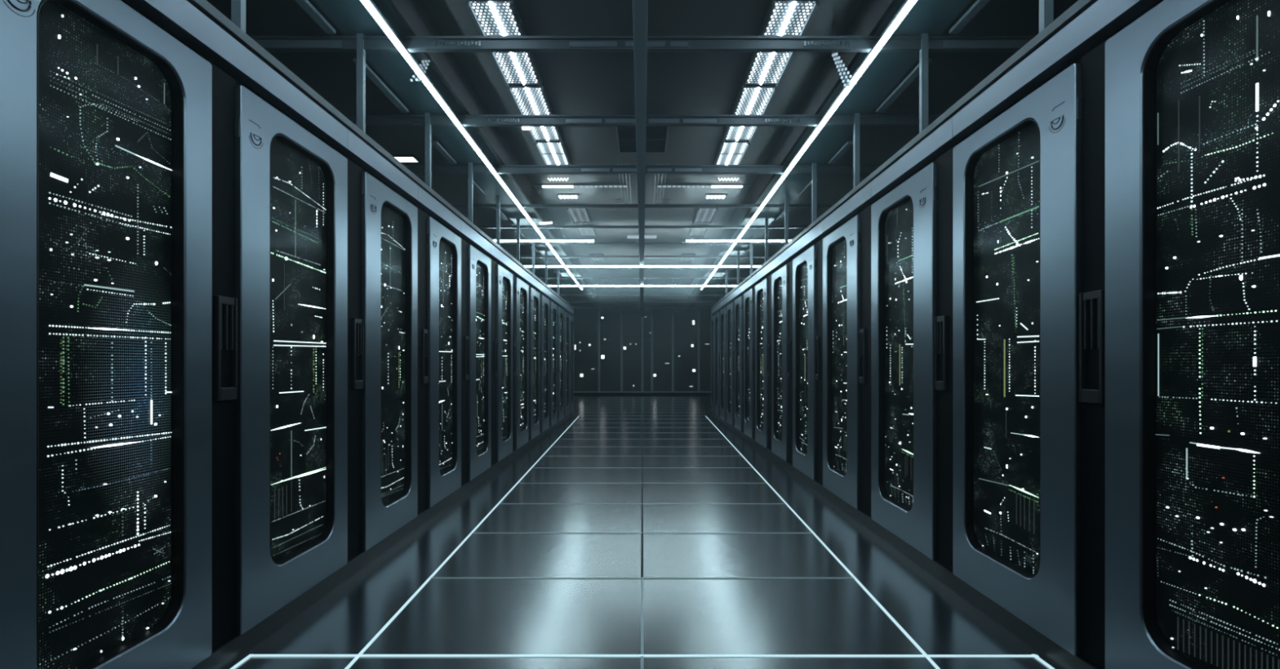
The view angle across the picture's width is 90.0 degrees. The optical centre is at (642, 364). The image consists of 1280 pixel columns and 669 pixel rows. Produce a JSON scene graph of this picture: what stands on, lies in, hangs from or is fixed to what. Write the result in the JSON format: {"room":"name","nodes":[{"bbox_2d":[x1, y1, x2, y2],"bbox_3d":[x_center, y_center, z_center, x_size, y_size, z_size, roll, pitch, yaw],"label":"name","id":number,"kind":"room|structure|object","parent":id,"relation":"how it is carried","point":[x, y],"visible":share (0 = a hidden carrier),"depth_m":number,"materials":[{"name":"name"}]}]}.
{"room":"server room","nodes":[
{"label":"server room","id":0,"kind":"room"},
{"bbox_2d":[225,395,1059,668],"bbox_3d":[0.000,1.260,11.500,5.900,0.120,29.000,0,0,0],"label":"floor","id":1,"kind":"structure","parent":0,"point":[806,616],"depth_m":3.50,"materials":[{"name":"tile"}]},
{"bbox_2d":[0,0,213,668],"bbox_3d":[-2.136,-0.083,1.861,1.004,2.566,1.155,0,0,0],"label":"tall cabinet","id":2,"kind":"object","parent":1,"relation":"on","point":[106,105],"visible":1,"depth_m":2.00,"materials":[{"name":"black metal"}]},
{"bbox_2d":[195,6,348,668],"bbox_3d":[-2.136,-0.083,2.999,1.004,2.566,1.120,0,0,0],"label":"tall cabinet","id":3,"kind":"object","parent":1,"relation":"on","point":[280,177],"visible":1,"depth_m":2.88,"materials":[{"name":"black metal"}]},
{"bbox_2d":[231,0,245,32],"bbox_3d":[-1.735,-1.700,2.750,0.040,0.669,0.036,0,0,0],"label":"post","id":4,"kind":"object","parent":3,"relation":"on","point":[237,6],"visible":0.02,"depth_m":2.73,"materials":[{"name":"grey"}]},
{"bbox_2d":[336,119,417,580],"bbox_3d":[-2.136,-0.083,4.113,1.004,2.566,1.108,0,0,0],"label":"tall cabinet","id":5,"kind":"object","parent":1,"relation":"on","point":[383,222],"visible":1,"depth_m":3.98,"materials":[{"name":"black metal"}]},
{"bbox_2d":[356,33,365,133],"bbox_3d":[-1.735,-1.700,3.946,0.040,0.669,0.036,0,0,0],"label":"post","id":6,"kind":"object","parent":5,"relation":"on","point":[361,52],"visible":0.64,"depth_m":3.93,"materials":[{"name":"grey"}]},
{"bbox_2d":[408,177,462,528],"bbox_3d":[-2.136,-0.083,5.229,1.004,2.566,1.123,0,0,0],"label":"tall cabinet","id":7,"kind":"object","parent":1,"relation":"on","point":[439,248],"visible":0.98,"depth_m":5.15,"materials":[{"name":"black metal"}]},
{"bbox_2d":[425,112,431,187],"bbox_3d":[-1.735,-1.700,5.184,0.040,0.669,0.036,0,0,0],"label":"post","id":8,"kind":"object","parent":7,"relation":"on","point":[428,126],"visible":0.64,"depth_m":5.17,"materials":[{"name":"grey"}]},
{"bbox_2d":[344,415,579,668],"bbox_3d":[-1.302,1.199,7.800,0.014,0.004,14.405,0,0,-1],"label":"light strip","id":9,"kind":"object","parent":1,"relation":"on","point":[406,602],"visible":1,"depth_m":3.54,"materials":[{"name":"grey"}]},
{"bbox_2d":[454,213,491,497],"bbox_3d":[-2.136,-0.083,6.360,1.004,2.566,1.140,0,0,0],"label":"tall cabinet","id":10,"kind":"object","parent":1,"relation":"on","point":[476,266],"visible":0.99,"depth_m":6.31,"materials":[{"name":"black metal"}]},
{"bbox_2d":[467,162,472,222],"bbox_3d":[-1.735,-1.700,6.463,0.040,0.669,0.036,0,0,0],"label":"post","id":11,"kind":"object","parent":10,"relation":"on","point":[469,164],"visible":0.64,"depth_m":6.45,"materials":[{"name":"grey"}]},
{"bbox_2d":[485,239,513,475],"bbox_3d":[-2.136,-0.083,7.513,1.004,2.566,1.166,0,0,0],"label":"tall cabinet","id":12,"kind":"object","parent":1,"relation":"on","point":[501,260],"visible":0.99,"depth_m":7.49,"materials":[{"name":"black metal"}]},
{"bbox_2d":[496,195,500,245],"bbox_3d":[-1.735,-1.700,7.700,0.040,0.669,0.036,0,0,0],"label":"post","id":13,"kind":"object","parent":12,"relation":"on","point":[498,197],"visible":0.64,"depth_m":7.68,"materials":[{"name":"grey"}]},
{"bbox_2d":[507,257,528,459],"bbox_3d":[-2.136,-0.083,8.659,1.004,2.566,1.127,0,0,0],"label":"tall cabinet","id":14,"kind":"object","parent":1,"relation":"on","point":[520,273],"visible":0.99,"depth_m":8.54,"materials":[{"name":"black metal"}]},
{"bbox_2d":[516,218,519,262],"bbox_3d":[-1.735,-1.700,8.938,0.040,0.669,0.036,0,0,0],"label":"post","id":15,"kind":"object","parent":14,"relation":"on","point":[517,220],"visible":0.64,"depth_m":8.92,"materials":[{"name":"grey"}]},
{"bbox_2d":[524,270,540,447],"bbox_3d":[-2.136,-0.083,9.727,1.004,2.566,1.009,0,0,0],"label":"tall cabinet","id":16,"kind":"object","parent":1,"relation":"on","point":[534,281],"visible":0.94,"depth_m":9.89,"materials":[{"name":"black metal"}]},
{"bbox_2d":[536,280,549,439],"bbox_3d":[-2.136,-0.083,10.755,1.004,2.566,1.048,0,0,0],"label":"tall cabinet","id":17,"kind":"object","parent":1,"relation":"on","point":[544,291],"visible":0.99,"depth_m":10.66,"materials":[{"name":"black metal"}]},
{"bbox_2d":[546,287,557,432],"bbox_3d":[-2.136,-0.083,11.797,1.004,2.566,1.035,0,0,0],"label":"tall cabinet","id":18,"kind":"object","parent":1,"relation":"on","point":[553,297],"visible":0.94,"depth_m":12.05,"materials":[{"name":"black metal"}]},
{"bbox_2d":[554,293,564,426],"bbox_3d":[-2.136,-0.083,12.838,1.004,2.566,1.048,0,0,0],"label":"tall cabinet","id":19,"kind":"object","parent":1,"relation":"on","point":[560,303],"visible":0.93,"depth_m":13.15,"materials":[{"name":"black metal"}]},
{"bbox_2d":[560,299,569,422],"bbox_3d":[-2.136,-0.083,13.873,1.004,2.566,1.022,0,0,0],"label":"tall cabinet","id":20,"kind":"object","parent":1,"relation":"on","point":[566,308],"visible":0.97,"depth_m":14.04,"materials":[{"name":"black metal"}]},
{"bbox_2d":[566,304,573,417],"bbox_3d":[-2.136,-0.083,14.790,1.004,2.566,0.812,0,0,0],"label":"tall cabinet","id":21,"kind":"object","parent":1,"relation":"on","point":[571,312],"visible":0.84,"depth_m":14.79,"materials":[{"name":"black metal"}]},
{"bbox_2d":[573,306,599,395],"bbox_3d":[-2.205,-0.540,25.425,1.026,3.480,0.850,0,0,0],"label":"tall cabinet","id":22,"kind":"object","parent":1,"relation":"on","point":[585,320],"visible":0.94,"depth_m":25.01,"materials":[{"name":"black metal"}]},
{"bbox_2d":[599,306,622,395],"bbox_3d":[-1.250,-0.540,25.425,0.876,3.480,0.850,0,0,0],"label":"tall cabinet","id":23,"kind":"object","parent":1,"relation":"on","point":[610,318],"visible":0.97,"depth_m":25.01,"materials":[{"name":"black metal"}]},
{"bbox_2d":[622,306,642,395],"bbox_3d":[-0.405,-0.540,25.425,0.806,3.480,0.850,0,0,0],"label":"tall cabinet","id":24,"kind":"object","parent":1,"relation":"on","point":[632,320],"visible":0.95,"depth_m":25.01,"materials":[{"name":"black metal"}]},
{"bbox_2d":[640,418,643,577],"bbox_3d":[-0.001,1.199,9.550,0.014,0.003,11.900,0,0,0],"label":"trim","id":25,"kind":"structure","parent":1,"relation":"on","point":[642,540],"depth_m":5.03,"materials":[{"name":"metal"}]},
{"bbox_2d":[498,502,785,503],"bbox_3d":[0.000,1.199,5.526,2.487,0.004,0.018,0,0,0],"label":"trim","id":26,"kind":"structure","parent":1,"relation":"on","point":[499,503],"depth_m":5.53,"materials":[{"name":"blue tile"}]},
{"bbox_2d":[230,653,1054,668],"bbox_3d":[0.000,1.198,1.772,3.270,0.006,1.745,0,0,0],"label":"light strip","id":27,"kind":"object","parent":1,"relation":"on","point":[249,655],"visible":1,"depth_m":2.63,"materials":[{"name":"grey"}]},
{"bbox_2d":[430,577,854,578],"bbox_3d":[0.000,1.199,3.600,2.389,0.004,0.018,0,0,0],"label":"trim","id":28,"kind":"structure","parent":1,"relation":"on","point":[430,577],"depth_m":3.60,"materials":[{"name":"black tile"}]},
{"bbox_2d":[471,532,813,533],"bbox_3d":[0.000,1.199,4.563,2.438,0.004,0.018,0,0,0],"label":"trim","id":29,"kind":"structure","parent":1,"relation":"on","point":[472,532],"depth_m":4.56,"materials":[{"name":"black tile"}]},
{"bbox_2d":[640,577,644,668],"bbox_3d":[-0.001,1.199,2.100,0.013,0.004,3.000,0,0,0],"label":"trim","id":30,"kind":"structure","parent":1,"relation":"on","point":[642,578],"depth_m":2.94,"materials":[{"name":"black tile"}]},
{"bbox_2d":[517,482,767,483],"bbox_3d":[0.000,1.199,6.489,2.536,0.004,0.018,0,0,0],"label":"trim","id":31,"kind":"structure","parent":1,"relation":"on","point":[517,482],"depth_m":6.48,"materials":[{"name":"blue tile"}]},
{"bbox_2d":[542,455,742,456],"bbox_3d":[0.000,1.199,8.415,2.634,0.004,0.014,0,0,0],"label":"trim","id":32,"kind":"structure","parent":1,"relation":"on","point":[543,455],"depth_m":8.41,"materials":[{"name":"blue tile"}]},
{"bbox_2d":[558,438,726,439],"bbox_3d":[0.000,1.199,10.341,2.732,0.004,0.014,0,0,0],"label":"trim","id":33,"kind":"structure","parent":1,"relation":"on","point":[558,438],"depth_m":10.34,"materials":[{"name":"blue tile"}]},
{"bbox_2d":[642,306,652,395],"bbox_3d":[0.188,-0.540,25.425,0.371,3.480,0.850,0,0,0],"label":"tall cabinet","id":34,"kind":"object","parent":1,"relation":"on","point":[647,312],"visible":0.92,"depth_m":25.01,"materials":[{"name":"black metal"}]},
{"bbox_2d":[652,306,672,395],"bbox_3d":[0.782,-0.540,25.425,0.811,3.480,0.850,0,0,0],"label":"tall cabinet","id":35,"kind":"object","parent":1,"relation":"on","point":[662,317],"visible":0.97,"depth_m":25.01,"materials":[{"name":"black metal"}]},
{"bbox_2d":[672,306,698,395],"bbox_3d":[1.695,-0.540,25.425,1.006,3.480,0.850,0,0,0],"label":"tall cabinet","id":36,"kind":"object","parent":1,"relation":"on","point":[685,320],"visible":1,"depth_m":25.01,"materials":[{"name":"black metal"}]},
{"bbox_2d":[698,306,711,395],"bbox_3d":[2.460,-0.540,25.425,0.516,3.480,0.850,0,0,0],"label":"tall cabinet","id":37,"kind":"object","parent":1,"relation":"on","point":[704,313],"visible":0.75,"depth_m":25.01,"materials":[{"name":"black metal"}]},
{"bbox_2d":[711,305,717,417],"bbox_3d":[2.136,-0.083,14.855,1.004,2.566,0.681,0,0,0],"label":"tall cabinet","id":38,"kind":"object","parent":1,"relation":"on","point":[713,312],"visible":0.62,"depth_m":15.11,"materials":[{"name":"black metal"}]},
{"bbox_2d":[714,300,723,421],"bbox_3d":[2.136,-0.083,14.004,1.004,2.566,1.022,0,0,0],"label":"tall cabinet","id":39,"kind":"object","parent":1,"relation":"on","point":[717,308],"visible":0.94,"depth_m":14.18,"materials":[{"name":"black metal"}]},
{"bbox_2d":[720,294,729,426],"bbox_3d":[2.136,-0.083,12.969,1.004,2.566,1.048,0,0,0],"label":"tall cabinet","id":40,"kind":"object","parent":1,"relation":"on","point":[723,304],"visible":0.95,"depth_m":12.90,"materials":[{"name":"black metal"}]},
{"bbox_2d":[726,288,737,431],"bbox_3d":[2.136,-0.083,11.921,1.004,2.566,1.048,0,0,0],"label":"tall cabinet","id":41,"kind":"object","parent":1,"relation":"on","point":[731,298],"visible":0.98,"depth_m":11.83,"materials":[{"name":"black metal"}]},
{"bbox_2d":[733,280,747,438],"bbox_3d":[2.136,-0.083,10.873,1.004,2.566,1.048,0,0,0],"label":"tall cabinet","id":42,"kind":"object","parent":1,"relation":"on","point":[739,289],"visible":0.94,"depth_m":10.92,"materials":[{"name":"black metal"}]},
{"bbox_2d":[743,271,759,447],"bbox_3d":[2.136,-0.083,9.825,1.004,2.566,1.048,0,0,0],"label":"tall cabinet","id":43,"kind":"object","parent":1,"relation":"on","point":[749,284],"visible":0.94,"depth_m":9.76,"materials":[{"name":"black metal"}]},
{"bbox_2d":[755,257,776,458],"bbox_3d":[2.136,-0.083,8.711,1.004,2.566,1.179,0,0,0],"label":"tall cabinet","id":44,"kind":"object","parent":1,"relation":"on","point":[763,273],"visible":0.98,"depth_m":8.64,"materials":[{"name":"black metal"}]},
{"bbox_2d":[764,218,768,262],"bbox_3d":[1.735,-1.700,8.938,0.040,0.669,0.036,0,0,0],"label":"post","id":45,"kind":"object","parent":44,"relation":"on","point":[766,220],"visible":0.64,"depth_m":8.92,"materials":[{"name":"grey"}]},
{"bbox_2d":[771,240,798,474],"bbox_3d":[2.136,-0.083,7.552,1.004,2.566,1.140,0,0,0],"label":"tall cabinet","id":46,"kind":"object","parent":1,"relation":"on","point":[782,260],"visible":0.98,"depth_m":7.53,"materials":[{"name":"black metal"}]},
{"bbox_2d":[784,195,788,245],"bbox_3d":[1.735,-1.700,7.700,0.040,0.669,0.036,0,0,0],"label":"post","id":47,"kind":"object","parent":46,"relation":"on","point":[786,197],"visible":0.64,"depth_m":7.68,"materials":[{"name":"grey"}]},
{"bbox_2d":[791,214,829,496],"bbox_3d":[2.136,-0.083,6.399,1.004,2.566,1.166,0,0,0],"label":"tall cabinet","id":48,"kind":"object","parent":1,"relation":"on","point":[807,267],"visible":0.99,"depth_m":6.31,"materials":[{"name":"black metal"}]},
{"bbox_2d":[811,162,816,222],"bbox_3d":[1.735,-1.700,6.463,0.040,0.669,0.036,0,0,0],"label":"post","id":49,"kind":"object","parent":48,"relation":"on","point":[814,164],"visible":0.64,"depth_m":6.45,"materials":[{"name":"grey"}]},
{"bbox_2d":[705,415,940,668],"bbox_3d":[1.302,1.199,7.800,0.014,0.004,14.405,0,0,1],"label":"light strip","id":50,"kind":"object","parent":1,"relation":"on","point":[876,601],"visible":1,"depth_m":3.53,"materials":[{"name":"grey"}]},
{"bbox_2d":[822,174,879,532],"bbox_3d":[2.136,-0.083,5.201,1.004,2.566,1.231,0,0,0],"label":"tall cabinet","id":51,"kind":"object","parent":1,"relation":"on","point":[846,249],"visible":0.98,"depth_m":5.07,"materials":[{"name":"black metal"}]},
{"bbox_2d":[853,112,859,188],"bbox_3d":[1.735,-1.700,5.184,0.040,0.669,0.036,0,0,0],"label":"post","id":52,"kind":"object","parent":51,"relation":"on","point":[856,126],"visible":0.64,"depth_m":5.17,"materials":[{"name":"grey"}]},
{"bbox_2d":[870,106,964,591],"bbox_3d":[2.136,-0.083,3.982,1.004,2.566,1.205,0,0,0],"label":"tall cabinet","id":53,"kind":"object","parent":1,"relation":"on","point":[912,218],"visible":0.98,"depth_m":3.83,"materials":[{"name":"black metal"}]},
{"bbox_2d":[919,33,928,133],"bbox_3d":[1.735,-1.700,3.946,0.040,0.669,0.036,0,0,0],"label":"post","id":54,"kind":"object","parent":53,"relation":"on","point":[923,52],"visible":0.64,"depth_m":3.93,"materials":[{"name":"grey"}]},
{"bbox_2d":[951,0,1121,668],"bbox_3d":[2.136,-0.083,2.825,1.004,2.566,1.110,0,0,0],"label":"tall cabinet","id":55,"kind":"object","parent":1,"relation":"on","point":[1028,166],"visible":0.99,"depth_m":2.67,"materials":[{"name":"black metal"}]},
{"bbox_2d":[1039,0,1053,32],"bbox_3d":[1.735,-1.700,2.750,0.040,0.669,0.036,0,0,0],"label":"post","id":56,"kind":"object","parent":55,"relation":"on","point":[1046,6],"visible":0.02,"depth_m":2.73,"materials":[{"name":"grey"}]},
{"bbox_2d":[1104,0,1279,668],"bbox_3d":[2.136,-0.083,1.718,1.004,2.566,1.104,0,0,0],"label":"tall cabinet","id":57,"kind":"object","parent":1,"relation":"on","point":[1193,86],"visible":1,"depth_m":1.95,"materials":[{"name":"black metal"}]},
{"bbox_2d":[206,0,1078,306],"bbox_3d":[0.000,-2.360,11.500,5.900,0.120,29.000,0,0,0],"label":"ceiling","id":58,"kind":"structure","parent":0,"point":[574,82],"depth_m":5.53,"materials":[{"name":"metal"}]},
{"bbox_2d":[391,154,421,162],"bbox_3d":[-2.620,-2.288,7.100,0.250,0.025,0.220,0,0,0],"label":"recessed light","id":59,"kind":"object","parent":58,"relation":"in","point":[401,157],"visible":0.91,"depth_m":7.06,"materials":[{"name":"white"}]},
{"bbox_2d":[386,0,596,297],"bbox_3d":[-1.412,-2.167,8.250,0.028,0.266,22.500,0,0,0],"label":"trim","id":60,"kind":"structure","parent":58,"relation":"attached to","point":[413,14],"depth_m":5.11,"materials":[{"name":"black paint"}]},
{"bbox_2d":[466,0,542,87],"bbox_3d":[-0.955,-2.272,4.585,0.290,0.056,1.188,0,0,0],"label":"light","id":61,"kind":"object","parent":58,"relation":"attached to","point":[491,17],"visible":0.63,"depth_m":4.37,"materials":[{"name":"white"}]},
{"bbox_2d":[507,83,562,142],"bbox_3d":[-0.955,-2.272,5.855,0.290,0.056,1.251,0,0,0],"label":"light","id":62,"kind":"object","parent":58,"relation":"attached to","point":[528,99],"visible":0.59,"depth_m":5.60,"materials":[{"name":"white"}]},
{"bbox_2d":[534,139,571,164],"bbox_3d":[-0.955,-2.272,6.915,0.290,0.056,0.770,0,0,0],"label":"light","id":63,"kind":"object","parent":58,"relation":"attached to","point":[551,152],"visible":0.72,"depth_m":6.86,"materials":[{"name":"white"}]},
{"bbox_2d":[566,207,591,224],"bbox_3d":[-0.955,-2.272,9.754,0.290,0.056,0.932,0,0,0],"label":"light","id":64,"kind":"object","parent":58,"relation":"attached to","point":[577,215],"visible":0.8,"depth_m":9.71,"materials":[{"name":"grey"}]},
{"bbox_2d":[568,208,589,222],"bbox_3d":[-0.955,-2.281,9.754,0.250,0.006,0.932,0,0,0],"label":"diffuser","id":65,"kind":"object","parent":64,"relation":"attached to","point":[576,215],"depth_m":9.69,"materials":[{"name":"grey"}]},
{"bbox_2d":[532,184,626,187],"bbox_3d":[-1.078,-2.280,8.180,1.764,0.030,0.056,0,0,0],"label":"recessed light","id":66,"kind":"object","parent":58,"relation":"in","point":[542,185],"visible":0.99,"depth_m":8.16,"materials":[{"name":"white"}]},
{"bbox_2d":[575,228,596,237],"bbox_3d":[-0.955,-2.272,10.935,0.290,0.056,0.730,0,0,0],"label":"light","id":67,"kind":"object","parent":58,"relation":"attached to","point":[581,232],"visible":0.64,"depth_m":11.01,"materials":[{"name":"grey"}]},
{"bbox_2d":[577,228,594,235],"bbox_3d":[-0.955,-2.281,10.935,0.250,0.006,0.730,0,0,0],"label":"diffuser","id":68,"kind":"object","parent":67,"relation":"attached to","point":[581,232],"depth_m":11.01,"materials":[{"name":"grey"}]},
{"bbox_2d":[614,163,631,208],"bbox_3d":[-0.267,-2.298,8.343,0.227,0.012,2.086,0,0,0],"label":"trim","id":69,"kind":"structure","parent":58,"relation":"attached to","point":[617,163],"depth_m":8.37,"materials":[{"name":"grey"}]},
{"bbox_2d":[615,126,669,152],"bbox_3d":[0.000,-2.285,6.450,0.510,0.030,0.800,0,0,0],"label":"ceiling vent","id":70,"kind":"object","parent":58,"relation":"in","point":[656,137],"visible":0.66,"depth_m":6.44,"materials":[{"name":"grey metal"}]},
{"bbox_2d":[688,228,708,237],"bbox_3d":[0.955,-2.272,10.935,0.290,0.056,0.730,0,0,0],"label":"light","id":71,"kind":"object","parent":58,"relation":"attached to","point":[693,232],"visible":0.64,"depth_m":11.01,"materials":[{"name":"grey"}]},
{"bbox_2d":[689,228,706,235],"bbox_3d":[0.955,-2.281,10.935,0.250,0.006,0.730,0,0,0],"label":"diffuser","id":72,"kind":"object","parent":71,"relation":"attached to","point":[693,232],"depth_m":10.98,"materials":[{"name":"grey"}]},
{"bbox_2d":[657,184,751,187],"bbox_3d":[1.078,-2.280,8.180,1.764,0.030,0.056,0,0,0],"label":"recessed light","id":73,"kind":"object","parent":58,"relation":"in","point":[659,185],"visible":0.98,"depth_m":8.16,"materials":[{"name":"white"}]},
{"bbox_2d":[693,207,718,224],"bbox_3d":[0.955,-2.272,9.754,0.290,0.056,0.932,0,0,0],"label":"light","id":74,"kind":"object","parent":58,"relation":"attached to","point":[703,215],"visible":0.8,"depth_m":9.71,"materials":[{"name":"grey"}]},
{"bbox_2d":[695,208,716,222],"bbox_3d":[0.955,-2.281,9.754,0.250,0.006,0.932,0,0,0],"label":"diffuser","id":75,"kind":"object","parent":74,"relation":"attached to","point":[702,215],"depth_m":9.69,"materials":[{"name":"grey"}]},
{"bbox_2d":[713,139,750,164],"bbox_3d":[0.955,-2.272,6.915,0.290,0.056,0.770,0,0,0],"label":"light","id":76,"kind":"object","parent":58,"relation":"attached to","point":[730,152],"visible":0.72,"depth_m":6.86,"materials":[{"name":"white"}]},
{"bbox_2d":[722,83,777,142],"bbox_3d":[0.955,-2.272,5.855,0.290,0.056,1.251,0,0,0],"label":"light","id":77,"kind":"object","parent":58,"relation":"attached to","point":[753,99],"visible":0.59,"depth_m":5.60,"materials":[{"name":"white"}]},
{"bbox_2d":[742,0,818,87],"bbox_3d":[0.955,-2.272,4.585,0.290,0.056,1.188,0,0,0],"label":"light","id":78,"kind":"object","parent":58,"relation":"attached to","point":[782,17],"visible":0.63,"depth_m":4.36,"materials":[{"name":"white"}]},
{"bbox_2d":[688,0,897,297],"bbox_3d":[1.412,-2.167,8.250,0.028,0.266,22.500,0,0,0],"label":"trim","id":79,"kind":"structure","parent":58,"relation":"attached to","point":[871,14],"depth_m":5.21,"materials":[{"name":"black paint"}]},
{"bbox_2d":[689,0,971,297],"bbox_3d":[1.620,-2.047,8.250,0.440,0.025,22.500,0,0,0],"label":"trim","id":80,"kind":"structure","parent":79,"relation":"attached to","point":[931,17],"depth_m":4.86,"materials":[{"name":"metal"}]},
{"bbox_2d":[828,141,853,164],"bbox_3d":[1.872,-2.001,6.050,0.056,0.022,0.600,0,0,0],"label":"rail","id":81,"kind":"object","parent":80,"relation":"attached to","point":[848,144],"visible":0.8,"depth_m":6.01,"materials":[{"name":"grey"}]},
{"bbox_2d":[875,57,931,112],"bbox_3d":[1.872,-2.001,4.625,0.056,0.022,0.850,0,0,0],"label":"rail","id":82,"kind":"object","parent":80,"relation":"attached to","point":[914,73],"visible":0.76,"depth_m":4.63,"materials":[{"name":"grey"}]},
{"bbox_2d":[949,0,990,33],"bbox_3d":[1.872,-2.001,3.375,0.056,0.022,0.950,0,0,0],"label":"rail","id":83,"kind":"object","parent":80,"relation":"attached to","point":[970,14],"visible":1,"depth_m":3.66,"materials":[{"name":"grey"}]},
{"bbox_2d":[831,21,856,86],"bbox_3d":[1.349,-2.082,4.287,0.158,0.437,0.026,0,0,0],"label":"light","id":84,"kind":"object","parent":58,"relation":"hanging from","point":[834,55],"visible":0.99,"depth_m":4.28,"materials":[{"name":"white"}]},
{"bbox_3d":[0.000,-0.550,-3.050,5.900,3.500,0.100,0,0,0],"label":"wall","id":85,"kind":"structure","parent":0,"visible":0},
{"bbox_2d":[294,0,335,33],"bbox_3d":[-1.872,-2.001,3.375,0.056,0.022,0.950,0,0,0],"label":"rail","id":86,"kind":"object","parent":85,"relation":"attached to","point":[312,11],"visible":1,"depth_m":3.66,"materials":[{"name":"grey"}]},
{"bbox_2d":[353,57,408,112],"bbox_3d":[-1.872,-2.001,4.625,0.056,0.022,0.850,0,0,0],"label":"rail","id":87,"kind":"object","parent":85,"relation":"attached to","point":[370,73],"visible":0.76,"depth_m":4.63,"materials":[{"name":"grey"}]},
{"bbox_2d":[431,141,456,164],"bbox_3d":[-1.872,-2.001,6.050,0.056,0.022,0.600,0,0,0],"label":"rail","id":88,"kind":"object","parent":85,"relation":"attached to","point":[435,144],"visible":1,"depth_m":6.00,"materials":[{"name":"grey"}]},
{"bbox_2d":[312,0,595,297],"bbox_3d":[-1.620,-2.047,8.250,0.440,0.025,22.500,0,0,0],"label":"trim","id":89,"kind":"structure","parent":85,"relation":"attached to","point":[351,17],"depth_m":4.86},
{"bbox_3d":[-3.000,-0.550,11.500,0.100,3.500,29.000,0,0,0],"label":"wall","id":90,"kind":"structure","parent":0,"visible":0},
{"bbox_2d":[249,35,1035,52],"bbox_3d":[0.000,-1.982,3.963,5.900,0.075,0.069,0,0,0],"label":"ceiling beam","id":91,"kind":"structure","parent":90,"relation":"attached to","point":[270,43],"depth_m":3.94,"materials":[{"name":"grey"}]},
{"bbox_2d":[343,114,941,126],"bbox_3d":[0.000,-1.982,5.202,5.900,0.075,0.069,0,0,0],"label":"ceiling beam","id":92,"kind":"structure","parent":90,"relation":"attached to","point":[371,120],"depth_m":5.18,"materials":[{"name":"grey"}]},
{"bbox_2d":[404,164,880,173],"bbox_3d":[0.000,-1.982,6.503,5.900,0.075,0.069,0,0,0],"label":"ceiling beam","id":93,"kind":"structure","parent":90,"relation":"attached to","point":[415,169],"depth_m":6.48,"materials":[{"name":"grey"}]},
{"bbox_2d":[450,204,834,207],"bbox_3d":[0.000,-1.961,7.910,5.900,0.032,0.069,0,0,0],"label":"ceiling beam","id":94,"kind":"structure","parent":90,"relation":"attached to","point":[453,205],"depth_m":7.89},
{"bbox_2d":[475,225,808,228],"bbox_3d":[0.000,-1.961,9.111,5.900,0.032,0.069,0,0,0],"label":"ceiling beam","id":95,"kind":"structure","parent":90,"relation":"attached to","point":[478,226],"depth_m":9.09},
{"bbox_2d":[495,241,789,244],"bbox_3d":[0.000,-1.961,10.342,5.900,0.032,0.069,0,0,0],"label":"ceiling beam","id":96,"kind":"structure","parent":90,"relation":"attached to","point":[501,242],"depth_m":10.32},
{"bbox_2d":[512,255,772,257],"bbox_3d":[0.000,-1.961,11.623,5.900,0.032,0.069,0,0,0],"label":"ceiling beam","id":97,"kind":"structure","parent":90,"relation":"attached to","point":[514,256],"depth_m":11.60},
{"bbox_2d":[525,266,759,269],"bbox_3d":[0.000,-1.961,13.030,5.900,0.032,0.069,0,0,0],"label":"ceiling beam","id":98,"kind":"structure","parent":90,"relation":"attached to","point":[528,268],"depth_m":13.01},
{"bbox_2d":[537,276,746,278],"bbox_3d":[0.000,-1.961,14.422,5.900,0.032,0.069,0,0,0],"label":"ceiling beam","id":99,"kind":"structure","parent":90,"relation":"attached to","point":[538,277],"depth_m":14.40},
{"bbox_2d":[549,286,735,288],"bbox_3d":[0.000,-1.961,16.183,5.900,0.032,0.069,0,0,0],"label":"light","id":100,"kind":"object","parent":90,"relation":"attached to","point":[549,286],"depth_m":16.17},
{"bbox_2d":[559,293,725,295],"bbox_3d":[0.000,-1.961,17.942,5.900,0.032,0.069,0,0,0],"label":"ceiling beam","id":101,"kind":"structure","parent":90,"relation":"attached to","point":[559,294],"depth_m":17.91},
{"bbox_2d":[567,301,717,302],"bbox_3d":[0.000,-1.961,19.863,5.900,0.032,0.069,0,0,0],"label":"ceiling beam","id":102,"kind":"structure","parent":90,"relation":"attached to","point":[567,301],"depth_m":19.84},
{"bbox_3d":[0.000,-1.983,-1.278,5.900,0.075,0.069,0,0,0],"label":"ceiling beam","id":103,"kind":"structure","parent":90,"relation":"attached to","visible":0},
{"bbox_2d":[360,0,582,289],"bbox_3d":[-1.489,-1.934,7.150,0.036,0.040,18.300,0,0,0],"label":"ceiling light line","id":104,"kind":"object","parent":103,"relation":"attached to","point":[370,5],"visible":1,"depth_m":4.66,"materials":[{"name":"white"}]},
{"bbox_2d":[631,0,648,316],"bbox_3d":[-0.012,-1.910,11.250,0.084,0.060,27.500,0,0,0],"label":"ceiling beam","id":105,"kind":"structure","parent":103,"relation":"attached to","point":[640,7],"depth_m":4.63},
{"bbox_2d":[491,238,792,241],"bbox_3d":[0.000,-1.873,9.638,4.660,0.044,0.030,0,0,0],"label":"light","id":106,"kind":"object","parent":105,"relation":"attached to","point":[494,239],"visible":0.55,"depth_m":9.62,"materials":[{"name":"white"}]},
{"bbox_2d":[523,264,761,266],"bbox_3d":[0.000,-1.873,12.137,4.760,0.044,0.030,0,0,0],"label":"light","id":107,"kind":"object","parent":105,"relation":"attached to","point":[525,265],"visible":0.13,"depth_m":12.12,"materials":[{"name":"white"}]},
{"bbox_2d":[547,284,737,286],"bbox_3d":[0.000,-1.873,15.121,4.760,0.044,0.030,0,0,0],"label":"light","id":108,"kind":"object","parent":105,"relation":"attached to","point":[548,285],"visible":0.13,"depth_m":15.11,"materials":[{"name":"white"}]},
{"bbox_2d":[700,0,916,289],"bbox_3d":[1.451,-1.934,7.150,0.036,0.040,18.300,0,0,0],"label":"ceiling light line","id":109,"kind":"object","parent":103,"relation":"attached to","point":[907,6],"visible":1,"depth_m":4.69,"materials":[{"name":"white"}]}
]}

